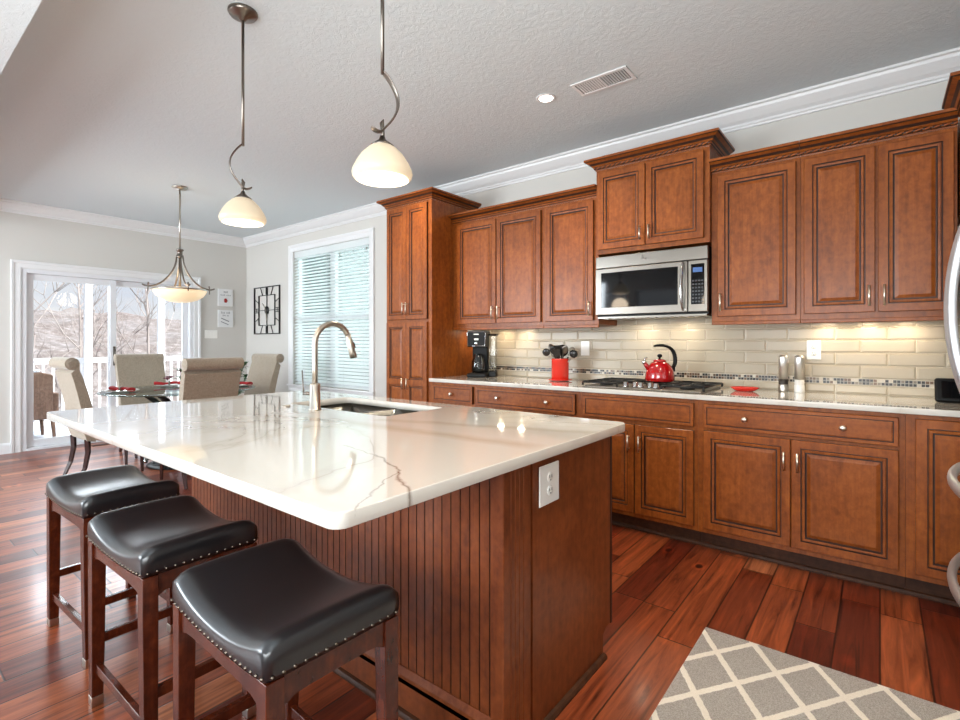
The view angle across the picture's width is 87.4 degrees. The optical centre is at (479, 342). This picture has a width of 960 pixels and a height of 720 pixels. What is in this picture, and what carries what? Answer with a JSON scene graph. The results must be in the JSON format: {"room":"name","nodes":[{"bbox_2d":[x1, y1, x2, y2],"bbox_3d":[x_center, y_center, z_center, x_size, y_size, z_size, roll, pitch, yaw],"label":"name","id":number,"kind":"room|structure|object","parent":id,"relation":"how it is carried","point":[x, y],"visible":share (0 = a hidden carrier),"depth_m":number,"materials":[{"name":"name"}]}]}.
{"room":"kitchen","nodes":[
{"label":"kitchen","id":0,"kind":"room"},
{"bbox_2d":[0,211,245,443],"bbox_3d":[-5.921,-0.165,4.709,0.150,2.770,7.485,0,0,39],"label":"wall","id":1,"kind":"structure","parent":0,"point":[22,237],"depth_m":6.34,"materials":[{"name":"grey paint"}]},
{"bbox_2d":[0,443,9,454],"bbox_3d":[-5.815,1.161,4.709,0.016,0.118,7.318,0,0,39],"label":"baseboard","id":2,"kind":"structure","parent":1,"relation":"attached to","point":[4,447],"depth_m":5.49,"materials":[{"name":"white paint"}]},
{"bbox_2d":[10,259,200,452],"bbox_3d":[-4.597,0.152,6.333,0.156,2.135,1.975,0,0,39],"label":"door","id":3,"kind":"structure","parent":1,"relation":"in","point":[23,273],"depth_m":5.73,"materials":[{"name":"white paint"}]},
{"bbox_2d":[0,198,245,247],"bbox_3d":[-4.518,-1.490,6.262,0.108,0.121,3.304,0,0,39],"label":"trim","id":4,"kind":"structure","parent":1,"relation":"attached to","point":[6,205],"depth_m":6.21,"materials":[{"name":"white paint"}]},
{"bbox_2d":[205,330,216,337],"bbox_3d":[-3.847,-0.118,7.183,0.008,0.118,0.175,0,0,39],"label":"light switch","id":5,"kind":"object","parent":1,"relation":"attached to","point":[208,333],"visible":1,"depth_m":7.18,"materials":[{"name":"white plastic"}]},
{"bbox_2d":[218,289,232,306],"bbox_3d":[-3.720,-0.653,7.335,0.018,0.250,0.210,0,0,39],"label":"wall sign","id":6,"kind":"object","parent":1,"relation":"attached to","point":[225,296],"visible":1,"depth_m":7.33,"materials":[{"name":"white paint"}]},
{"bbox_2d":[218,310,232,326],"bbox_3d":[-3.720,-0.346,7.335,0.017,0.250,0.210,0,0,39],"label":"wall sign","id":7,"kind":"object","parent":1,"relation":"attached to","point":[225,317],"visible":1,"depth_m":7.33,"materials":[{"name":"white paint"}]},
{"bbox_2d":[0,0,959,237],"bbox_3d":[-2.449,-1.610,2.038,8.910,0.120,7.635,0,0,39],"label":"ceiling","id":8,"kind":"structure","parent":0,"point":[107,106],"depth_m":2.94,"materials":[{"name":"white paint"}]},
{"bbox_2d":[0,0,41,73],"bbox_3d":[-2.341,-1.389,2.173,8.608,0.319,0.380,0,0,39],"label":"ceiling beam","id":9,"kind":"structure","parent":8,"relation":"attached to","point":[15,15],"depth_m":1.92,"materials":[{"name":"white paint"}]},
{"bbox_2d":[142,185,214,302],"bbox_3d":[-2.993,-0.973,5.006,0.496,1.154,0.496,0,0,-5],"label":"chandelier","id":10,"kind":"object","parent":8,"relation":"hanging from","point":[179,294],"visible":1,"depth_m":4.94,"materials":[{"name":"silver metal"}]},
{"bbox_2d":[218,3,266,227],"bbox_3d":[-1.111,-1.049,2.354,0.206,1.000,0.206,0,0,-28],"label":"pendant light","id":11,"kind":"object","parent":8,"relation":"hanging from","point":[241,210],"visible":1,"depth_m":2.32,"materials":[{"name":"white glass"}]},
{"bbox_2d":[352,0,412,187],"bbox_3d":[-0.335,-1.049,1.723,0.206,1.000,0.206,0,0,-28],"label":"pendant light","id":12,"kind":"object","parent":8,"relation":"hanging from","point":[381,164],"visible":1,"depth_m":1.68,"materials":[{"name":"white glass"}]},
{"bbox_2d":[536,93,555,102],"bbox_3d":[0.418,-1.547,3.184,0.126,0.004,0.126,0,0,39],"label":"recessed light","id":13,"kind":"object","parent":8,"relation":"in","point":[546,97],"visible":1,"depth_m":3.18,"materials":[{"name":"white paint"}]},
{"bbox_2d":[570,65,636,96],"bbox_3d":[0.731,-1.546,2.979,0.350,0.008,0.170,0,0,39],"label":"ceiling vent","id":14,"kind":"object","parent":8,"relation":"in","point":[623,74],"visible":1,"depth_m":2.97,"materials":[{"name":"white metal"}]},
{"bbox_2d":[0,441,959,719],"bbox_3d":[-2.449,1.280,2.038,8.910,0.120,7.635,0,0,39],"label":"floor","id":15,"kind":"structure","parent":0,"point":[666,591],"depth_m":2.16,"materials":[{"name":"brown wood"}]},
{"bbox_2d":[48,357,143,474],"bbox_3d":[-3.524,0.678,4.656,0.488,1.093,0.640,0,0,37],"label":"dining chair","id":16,"kind":"object","parent":15,"relation":"on","point":[74,391],"visible":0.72,"depth_m":4.41,"materials":[{"name":"beige fabric"}]},
{"bbox_2d":[91,443,108,446],"bbox_3d":[-4.486,1.217,6.004,0.090,0.004,0.260,0,0,39],"label":"floor vent","id":17,"kind":"object","parent":15,"relation":"in","point":[104,443],"visible":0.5,"depth_m":5.98,"materials":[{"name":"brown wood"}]},
{"bbox_2d":[45,465,179,668],"bbox_3d":[-1.574,0.898,2.149,0.499,0.642,0.348,0,0,37],"label":"bar stool","id":18,"kind":"object","parent":15,"relation":"on","point":[78,497],"visible":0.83,"depth_m":2.09,"materials":[{"name":"black leather"}]},
{"bbox_2d":[113,353,165,457],"bbox_3d":[-3.720,0.678,5.624,0.640,1.093,0.488,0,0,39],"label":"dining chair","id":19,"kind":"object","parent":15,"relation":"on","point":[131,370],"visible":0.56,"depth_m":5.69,"materials":[{"name":"beige fabric"}]},
{"bbox_2d":[86,495,257,719],"bbox_3d":[-1.027,0.898,1.672,0.499,0.642,0.348,0,0,38],"label":"bar stool","id":20,"kind":"object","parent":15,"relation":"on","point":[150,544],"visible":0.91,"depth_m":1.58,"materials":[{"name":"black leather"}]},
{"bbox_2d":[96,385,254,469],"bbox_3d":[-3.022,0.843,5.081,1.370,0.750,1.370,0,0,39],"label":"dining table","id":21,"kind":"object","parent":15,"relation":"on","point":[148,392],"visible":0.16,"depth_m":4.83,"materials":[{"name":"clear glass"}]},
{"bbox_2d":[104,389,139,392],"bbox_3d":[-3.382,0.458,4.741,0.280,0.018,0.280,0,0,39],"label":"dinner plate","id":22,"kind":"object","parent":21,"relation":"on","point":[112,391],"visible":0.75,"depth_m":4.66,"materials":[{"name":"white ceramic"}]},
{"bbox_2d":[108,386,135,391],"bbox_3d":[-3.382,0.438,4.741,0.284,0.049,0.077,0,0,21],"label":"napkin","id":23,"kind":"object","parent":22,"relation":"on","point":[121,388],"visible":0.98,"depth_m":4.72,"materials":[{"name":"red fabric"}]},
{"bbox_2d":[156,384,179,385],"bbox_3d":[-3.343,0.458,5.400,0.280,0.018,0.280,0,0,39],"label":"dinner plate","id":24,"kind":"object","parent":21,"relation":"on","point":[167,384],"visible":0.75,"depth_m":5.32,"materials":[{"name":"white ceramic"}]},
{"bbox_2d":[154,381,179,384],"bbox_3d":[-3.343,0.438,5.401,0.283,0.049,0.077,0,0,-36],"label":"napkin","id":25,"kind":"object","parent":24,"relation":"on","point":[168,382],"visible":0.78,"depth_m":5.37,"materials":[{"name":"red fabric"}]},
{"bbox_2d":[164,367,181,379],"bbox_3d":[-2.929,0.343,5.096,0.410,0.250,0.468,0,0,39],"label":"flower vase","id":26,"kind":"object","parent":21,"relation":"on","point":[180,369],"visible":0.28,"depth_m":5.03,"materials":[{"name":"glass"}]},
{"bbox_3d":[-2.587,0.458,5.386,0.280,0.018,0.280,0,0,39],"label":"dinner plate","id":27,"kind":"object","parent":21,"relation":"on","visible":0},
{"bbox_2d":[239,381,252,385],"bbox_3d":[-2.587,0.438,5.386,0.284,0.049,0.077,0,0,10],"label":"napkin","id":28,"kind":"object","parent":27,"relation":"on","point":[242,382],"visible":0.42,"depth_m":5.37,"materials":[{"name":"red fabric"}]},
{"bbox_2d":[160,357,243,489],"bbox_3d":[-2.491,0.678,4.456,0.640,1.093,0.488,0,0,37],"label":"dining chair","id":29,"kind":"object","parent":15,"relation":"on","point":[201,378],"visible":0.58,"depth_m":4.27,"materials":[{"name":"beige fabric"}]},
{"bbox_2d":[238,361,249,394],"bbox_3d":[-3.118,0.726,6.277,0.518,0.987,0.581,0,0,-13],"label":"potted plant","id":30,"kind":"object","parent":15,"relation":"on","point":[245,362],"visible":0.06,"depth_m":6.25,"materials":[{"name":"green plant"}]},
{"bbox_2d":[244,353,283,394],"bbox_3d":[-2.643,0.678,5.679,0.488,1.093,0.640,0,0,33],"label":"dining chair","id":31,"kind":"object","parent":15,"relation":"on","point":[264,369],"visible":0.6,"depth_m":5.79,"materials":[{"name":"beige fabric"}]},
{"bbox_2d":[170,538,398,719],"bbox_3d":[-0.488,0.898,1.243,0.499,0.642,0.348,0,0,40],"label":"bar stool","id":32,"kind":"object","parent":15,"relation":"on","point":[278,619],"visible":1,"depth_m":1.18,"materials":[{"name":"black leather"}]},
{"bbox_2d":[192,408,611,719],"bbox_3d":[-0.535,0.785,2.351,2.123,0.870,0.782,0,0,39],"label":"kitchen island","id":33,"kind":"object","parent":15,"relation":"on","point":[505,610],"visible":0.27,"depth_m":1.63,"materials":[{"name":"brown wood"}]},
{"bbox_2d":[47,390,624,529],"bbox_3d":[-0.702,0.334,2.141,2.204,0.033,1.362,0,0,39],"label":"island countertop","id":34,"kind":"structure","parent":33,"relation":"on","point":[332,469],"depth_m":1.59,"materials":[{"name":"stone"}]},
{"bbox_2d":[302,321,356,410],"bbox_3d":[-0.725,0.106,2.452,0.093,0.421,0.272,0,0,39],"label":"kitchen faucet","id":35,"kind":"object","parent":34,"relation":"on","point":[314,387],"visible":1,"depth_m":2.35,"materials":[{"name":"silver metal"}]},
{"bbox_2d":[320,403,418,415],"bbox_3d":[-0.587,0.456,2.529,0.800,0.210,0.415,0,0,39],"label":"sink","id":36,"kind":"object","parent":34,"relation":"in","point":[350,407],"visible":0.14,"depth_m":2.80,"materials":[{"name":"silver metal"}]},
{"bbox_2d":[539,461,558,507],"bbox_3d":[0.224,0.455,1.618,0.009,0.128,0.120,0,0,39],"label":"wall outlet","id":37,"kind":"object","parent":33,"relation":"attached to","point":[549,473],"visible":1,"depth_m":1.61,"materials":[{"name":"white plastic"}]},
{"bbox_2d":[376,187,480,401],"bbox_3d":[-0.477,-0.048,4.725,0.719,2.536,0.672,0,0,39],"label":"pantry cabinet","id":38,"kind":"object","parent":15,"relation":"on","point":[422,343],"visible":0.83,"depth_m":4.47,"materials":[{"name":"brown wood"}]},
{"bbox_2d":[432,382,475,406],"bbox_3d":[-0.052,0.778,4.392,0.484,0.883,0.663,0,0,39],"label":"drawer","id":39,"kind":"object","parent":15,"relation":"on","point":[444,393],"visible":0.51,"depth_m":4.14,"materials":[{"name":"brown wood"}]},
{"bbox_2d":[476,385,580,417],"bbox_3d":[0.501,0.778,3.951,0.929,0.883,0.663,0,0,39],"label":"drawer","id":40,"kind":"object","parent":15,"relation":"on","point":[541,401],"visible":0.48,"depth_m":3.68,"materials":[{"name":"brown wood"}]},
{"bbox_2d":[581,392,701,540],"bbox_3d":[1.164,0.778,3.423,0.764,0.883,0.663,0,0,39],"label":"base cabinet","id":41,"kind":"object","parent":15,"relation":"on","point":[655,459],"visible":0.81,"depth_m":3.12,"materials":[{"name":"brown wood"}]},
{"bbox_2d":[612,520,959,606],"bbox_3d":[1.239,1.209,3.095,4.120,0.022,0.015,0,0,39],"label":"trim","id":42,"kind":"structure","parent":15,"relation":"on","point":[689,540],"depth_m":2.70,"materials":[{"name":"brown wood"}]},
{"bbox_2d":[698,400,904,587],"bbox_3d":[1.829,0.778,2.893,0.934,0.883,0.663,0,0,39],"label":"base cabinet","id":43,"kind":"object","parent":15,"relation":"on","point":[821,488],"visible":1,"depth_m":2.62,"materials":[{"name":"brown wood"}]},
{"bbox_2d":[649,627,959,719],"bbox_3d":[0.767,1.214,1.223,0.835,0.010,1.668,0,0,39],"label":"area rug","id":44,"kind":"object","parent":15,"relation":"on","point":[724,676],"visible":1,"depth_m":1.73,"materials":[{"name":"grey fabric"}]},
{"bbox_2d":[905,414,959,599],"bbox_3d":[2.598,0.778,2.301,1.004,0.883,0.630,0,0,39],"label":"base cabinet","id":45,"kind":"object","parent":15,"relation":"on","point":[932,443],"visible":0.89,"depth_m":2.32,"materials":[{"name":"brown wood"}]},
{"bbox_2d":[429,375,959,417],"bbox_3d":[1.374,0.321,3.267,4.122,0.030,0.646,0,0,39],"label":"countertop","id":46,"kind":"structure","parent":45,"relation":"on","point":[843,401],"depth_m":2.89,"materials":[{"name":"stone"}]},
{"bbox_2d":[467,330,497,377],"bbox_3d":[0.025,0.100,4.468,0.248,0.412,0.254,0,0,11],"label":"coffee maker","id":47,"kind":"object","parent":46,"relation":"on","point":[480,340],"visible":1,"depth_m":4.43,"materials":[{"name":"black plastic"}]},
{"bbox_2d":[582,377,722,393],"bbox_3d":[1.159,0.283,3.405,0.804,0.046,0.480,0,0,39],"label":"gas cooktop","id":48,"kind":"object","parent":46,"relation":"in","point":[697,387],"visible":0.96,"depth_m":3.28,"materials":[{"name":"silver metal"}]},
{"bbox_2d":[583,383,720,393],"bbox_3d":[1.159,0.300,3.405,0.770,0.012,0.480,0,0,39],"label":"steel tray","id":49,"kind":"object","parent":48,"relation":"on","point":[631,386],"depth_m":3.23,"materials":[{"name":"silver metal"}]},
{"bbox_2d":[642,344,676,381],"bbox_3d":[1.236,0.138,3.452,0.196,0.256,0.196,0,0,-42],"label":"tea kettle","id":50,"kind":"object","parent":48,"relation":"on","point":[659,370],"visible":1,"depth_m":3.40,"materials":[{"name":"red metal"}]},
{"bbox_2d":[730,386,759,391],"bbox_3d":[1.661,0.293,3.152,0.168,0.026,0.112,0,0,39],"label":"spoon rest","id":51,"kind":"object","parent":46,"relation":"on","point":[737,388],"visible":1,"depth_m":3.12,"materials":[{"name":"red ceramic"}]},
{"bbox_2d":[778,355,787,391],"bbox_3d":[1.885,0.192,3.120,0.054,0.228,0.054,0,0,39],"label":"pepper mill","id":52,"kind":"object","parent":46,"relation":"on","point":[782,359],"visible":1,"depth_m":3.10,"materials":[{"name":"silver metal"}]},
{"bbox_2d":[794,355,804,392],"bbox_3d":[1.952,0.192,3.067,0.054,0.228,0.054,0,0,39],"label":"pepper mill","id":53,"kind":"object","parent":46,"relation":"on","point":[799,360],"visible":1,"depth_m":3.05,"materials":[{"name":"silver metal"}]},
{"bbox_2d":[934,378,959,402],"bbox_3d":[2.443,0.245,2.529,0.230,0.122,0.090,0,0,39],"label":"speaker","id":54,"kind":"object","parent":46,"relation":"on","point":[946,390],"visible":1,"depth_m":2.55},
{"bbox_3d":[0.637,0.299,3.993,0.192,0.014,0.192,0,0,39],"label":"saucer","id":55,"kind":"object","parent":46,"relation":"on","visible":0},
{"bbox_2d":[551,358,568,379],"bbox_3d":[0.637,0.213,3.993,0.140,0.170,0.140,0,0,39],"label":"utensil crock","id":56,"kind":"object","parent":55,"relation":"on","point":[559,367],"visible":0.88,"depth_m":3.94,"materials":[{"name":"red ceramic"}]},
{"bbox_2d":[542,348,551,360],"bbox_3d":[0.583,0.169,3.994,0.174,0.240,0.036,0,0,12],"label":"ladle","id":57,"kind":"object","parent":56,"relation":"in","point":[546,352],"visible":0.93,"depth_m":4.00,"materials":[{"name":"silver metal"}]},
{"bbox_2d":[551,349,560,358],"bbox_3d":[0.626,0.170,3.967,0.076,0.237,0.122,0,0,39],"label":"spatula","id":58,"kind":"object","parent":56,"relation":"in","point":[556,352],"visible":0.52,"depth_m":3.94,"materials":[{"name":"black plastic"}]},
{"bbox_2d":[555,346,563,358],"bbox_3d":[0.647,0.159,3.976,0.076,0.258,0.086,0,0,28],"label":"spatula","id":59,"kind":"object","parent":56,"relation":"in","point":[556,347],"visible":0.44,"depth_m":3.95,"materials":[{"name":"black plastic"}]},
{"bbox_2d":[562,345,567,358],"bbox_3d":[0.643,0.155,3.964,0.039,0.266,0.123,0,0,-33],"label":"serving spoon","id":60,"kind":"object","parent":56,"relation":"in","point":[564,348],"visible":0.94,"depth_m":3.93,"materials":[{"name":"silver metal"}]},
{"bbox_2d":[568,350,577,361],"bbox_3d":[0.682,0.173,3.959,0.179,0.231,0.029,0,0,29],"label":"ladle","id":61,"kind":"object","parent":56,"relation":"in","point":[573,353],"visible":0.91,"depth_m":3.92,"materials":[{"name":"silver metal"}]},
{"bbox_2d":[943,224,959,605],"bbox_3d":[2.005,0.330,1.490,0.921,1.779,0.900,0,0,39],"label":"refrigerator","id":62,"kind":"object","parent":15,"relation":"on","point":[953,268],"visible":1,"depth_m":1.72,"materials":[{"name":"grey metal"}]},
{"bbox_2d":[246,81,959,397],"bbox_3d":[-0.117,-0.165,4.965,8.910,2.770,0.150,0,0,39],"label":"wall","id":63,"kind":"structure","parent":0,"point":[267,263],"depth_m":5.61,"materials":[{"name":"grey paint"}]},
{"bbox_2d":[254,285,279,333],"bbox_3d":[-3.060,-0.460,7.191,0.706,0.682,0.028,0,0,39],"label":"wall clock","id":64,"kind":"object","parent":63,"relation":"attached to","point":[266,309],"visible":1,"depth_m":7.19,"materials":[{"name":"black metal"}]},
{"bbox_2d":[287,227,374,396],"bbox_3d":[-1.869,-0.328,6.319,1.800,1.965,0.175,0,0,39],"label":"window","id":65,"kind":"structure","parent":63,"relation":"in","point":[370,232],"depth_m":6.26,"materials":[{"name":"white paint"}]},
{"bbox_2d":[294,237,368,389],"bbox_3d":[-1.882,-0.331,6.303,1.588,1.775,0.058,0,0,39],"label":"window blind","id":66,"kind":"object","parent":65,"relation":"attached to","point":[301,343],"visible":0.82,"depth_m":6.26,"materials":[{"name":"white plastic"}]},
{"bbox_2d":[448,196,543,329],"bbox_3d":[0.211,-0.625,4.352,0.949,1.030,0.397,0,0,39],"label":"upper cabinet","id":67,"kind":"object","parent":63,"relation":"attached to","point":[498,259],"visible":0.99,"depth_m":4.20,"materials":[{"name":"brown wood"}]},
{"bbox_2d":[539,184,616,327],"bbox_3d":[0.765,-0.625,3.911,0.466,1.030,0.397,0,0,39],"label":"upper cabinet","id":68,"kind":"object","parent":63,"relation":"attached to","point":[570,228],"visible":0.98,"depth_m":3.78,"materials":[{"name":"brown wood"}]},
{"bbox_2d":[243,47,959,247],"bbox_3d":[-0.197,-1.490,4.864,8.610,0.121,0.108,0,0,39],"label":"trim","id":69,"kind":"structure","parent":63,"relation":"attached to","point":[935,68],"depth_m":3.39,"materials":[{"name":"white paint"}]},
{"bbox_2d":[584,127,734,256],"bbox_3d":[1.237,-0.971,3.510,0.903,0.678,0.437,0,0,39],"label":"upper cabinet","id":70,"kind":"object","parent":63,"relation":"attached to","point":[658,203],"visible":0.99,"depth_m":3.34,"materials":[{"name":"brown wood"}]},
{"bbox_2d":[596,245,711,319],"bbox_3d":[1.228,-0.388,3.498,0.756,0.443,0.440,0,0,39],"label":"microwave","id":71,"kind":"object","parent":70,"relation":"attached to","point":[671,283],"visible":1,"depth_m":3.35,"materials":[{"name":"silver metal"}]},
{"bbox_2d":[489,318,959,397],"bbox_3d":[1.579,-0.157,3.510,4.141,0.926,0.009,0,0,39],"label":"tile backsplash","id":72,"kind":"structure","parent":63,"relation":"attached to","point":[894,358],"depth_m":3.33,"materials":[{"name":"beige tile"}]},
{"bbox_2d":[581,341,588,355],"bbox_3d":[0.854,0.048,4.077,0.075,0.118,0.008,0,0,39],"label":"wall switch","id":73,"kind":"object","parent":72,"relation":"attached to","point":[584,344],"visible":1,"depth_m":4.08,"materials":[{"name":"white plastic"}]},
{"bbox_2d":[807,340,820,359],"bbox_3d":[2.067,0.047,3.110,0.075,0.118,0.009,0,0,39],"label":"wall outlet","id":74,"kind":"object","parent":72,"relation":"attached to","point":[813,346],"visible":1,"depth_m":3.11,"materials":[{"name":"white plastic"}]},
{"bbox_2d":[709,140,800,324],"bbox_3d":[1.737,-0.625,3.136,0.478,1.030,0.397,0,0,39],"label":"upper cabinet","id":75,"kind":"object","parent":63,"relation":"attached to","point":[756,210],"visible":1,"depth_m":3.01,"materials":[{"name":"brown wood"}]},
{"bbox_2d":[799,107,957,322],"bbox_3d":[2.181,-0.625,2.783,0.655,1.030,0.397,0,0,39],"label":"upper cabinet","id":76,"kind":"object","parent":63,"relation":"attached to","point":[879,219],"visible":0.99,"depth_m":2.65,"materials":[{"name":"brown wood"}]},
{"bbox_2d":[942,71,959,225],"bbox_3d":[2.623,-0.905,2.216,0.859,0.550,0.732,0,0,39],"label":"upper cabinet","id":77,"kind":"object","parent":63,"relation":"attached to","point":[951,99],"visible":0.67,"depth_m":2.40,"materials":[{"name":"brown wood"}]},
{"label":"outside","id":78,"kind":"structure","parent":0,"visible":0},
{"bbox_2d":[34,307,181,410],"bbox_3d":[-57.140,-1.847,71.106,150.000,14.567,220.000,0,0,39],"label":"hillside","id":79,"kind":"structure","parent":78,"point":[172,336],"depth_m":79.39,"materials":[{"name":"white snow"}]},
{"bbox_2d":[34,282,120,409],"bbox_3d":[-13.188,0.487,14.285,4.474,9.473,4.200,0,0,-4],"label":"bare tree","id":80,"kind":"object","parent":79,"relation":"on","point":[63,283],"visible":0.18,"depth_m":14.96,"materials":[{"name":"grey plant"}]},
{"bbox_2d":[34,281,169,395],"bbox_3d":[-13.204,0.383,17.198,5.310,9.682,3.786,0,0,24],"label":"bare tree","id":81,"kind":"object","parent":79,"relation":"on","point":[80,348],"visible":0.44,"depth_m":17.42,"materials":[{"name":"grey plant"}]},
{"bbox_2d":[65,287,181,375],"bbox_3d":[-14.414,0.020,20.488,4.301,10.410,5.523,0,0,-29],"label":"bare tree","id":82,"kind":"object","parent":79,"relation":"on","point":[146,305],"visible":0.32,"depth_m":20.70,"materials":[{"name":"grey plant"}]},
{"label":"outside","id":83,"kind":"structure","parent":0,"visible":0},
{"bbox_2d":[34,419,69,438],"bbox_3d":[-5.692,1.330,7.732,3.259,0.100,8.000,0,0,39],"label":"floor","id":84,"kind":"structure","parent":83,"point":[61,430],"depth_m":7.29,"materials":[{"name":"white"}]},
{"bbox_2d":[34,370,58,436],"bbox_3d":[-6.059,0.815,6.388,0.720,0.931,0.990,0,0,39],"label":"armchair","id":85,"kind":"object","parent":84,"relation":"on","point":[46,400],"visible":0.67,"depth_m":6.43,"materials":[{"name":"brown wicker"}]},
{"bbox_2d":[83,284,91,402],"bbox_3d":[-6.615,-0.420,8.468,0.100,3.400,0.100,0,0,39],"label":"post","id":86,"kind":"object","parent":84,"relation":"on","point":[87,288],"visible":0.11,"depth_m":8.43,"materials":[{"name":"white plastic"}]},
{"bbox_2d":[34,356,181,409],"bbox_3d":[-6.732,0.725,8.561,0.090,0.930,7.800,0,0,39],"label":"deck railing","id":87,"kind":"object","parent":84,"relation":"on","point":[99,360],"visible":0.09,"depth_m":8.70,"materials":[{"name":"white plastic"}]},
{"bbox_2d":[157,296,164,366],"bbox_3d":[-5.929,-0.420,9.328,0.100,3.400,0.100,0,0,39],"label":"post","id":88,"kind":"object","parent":84,"relation":"on","point":[160,302],"visible":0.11,"depth_m":9.30,"materials":[{"name":"white plastic"}]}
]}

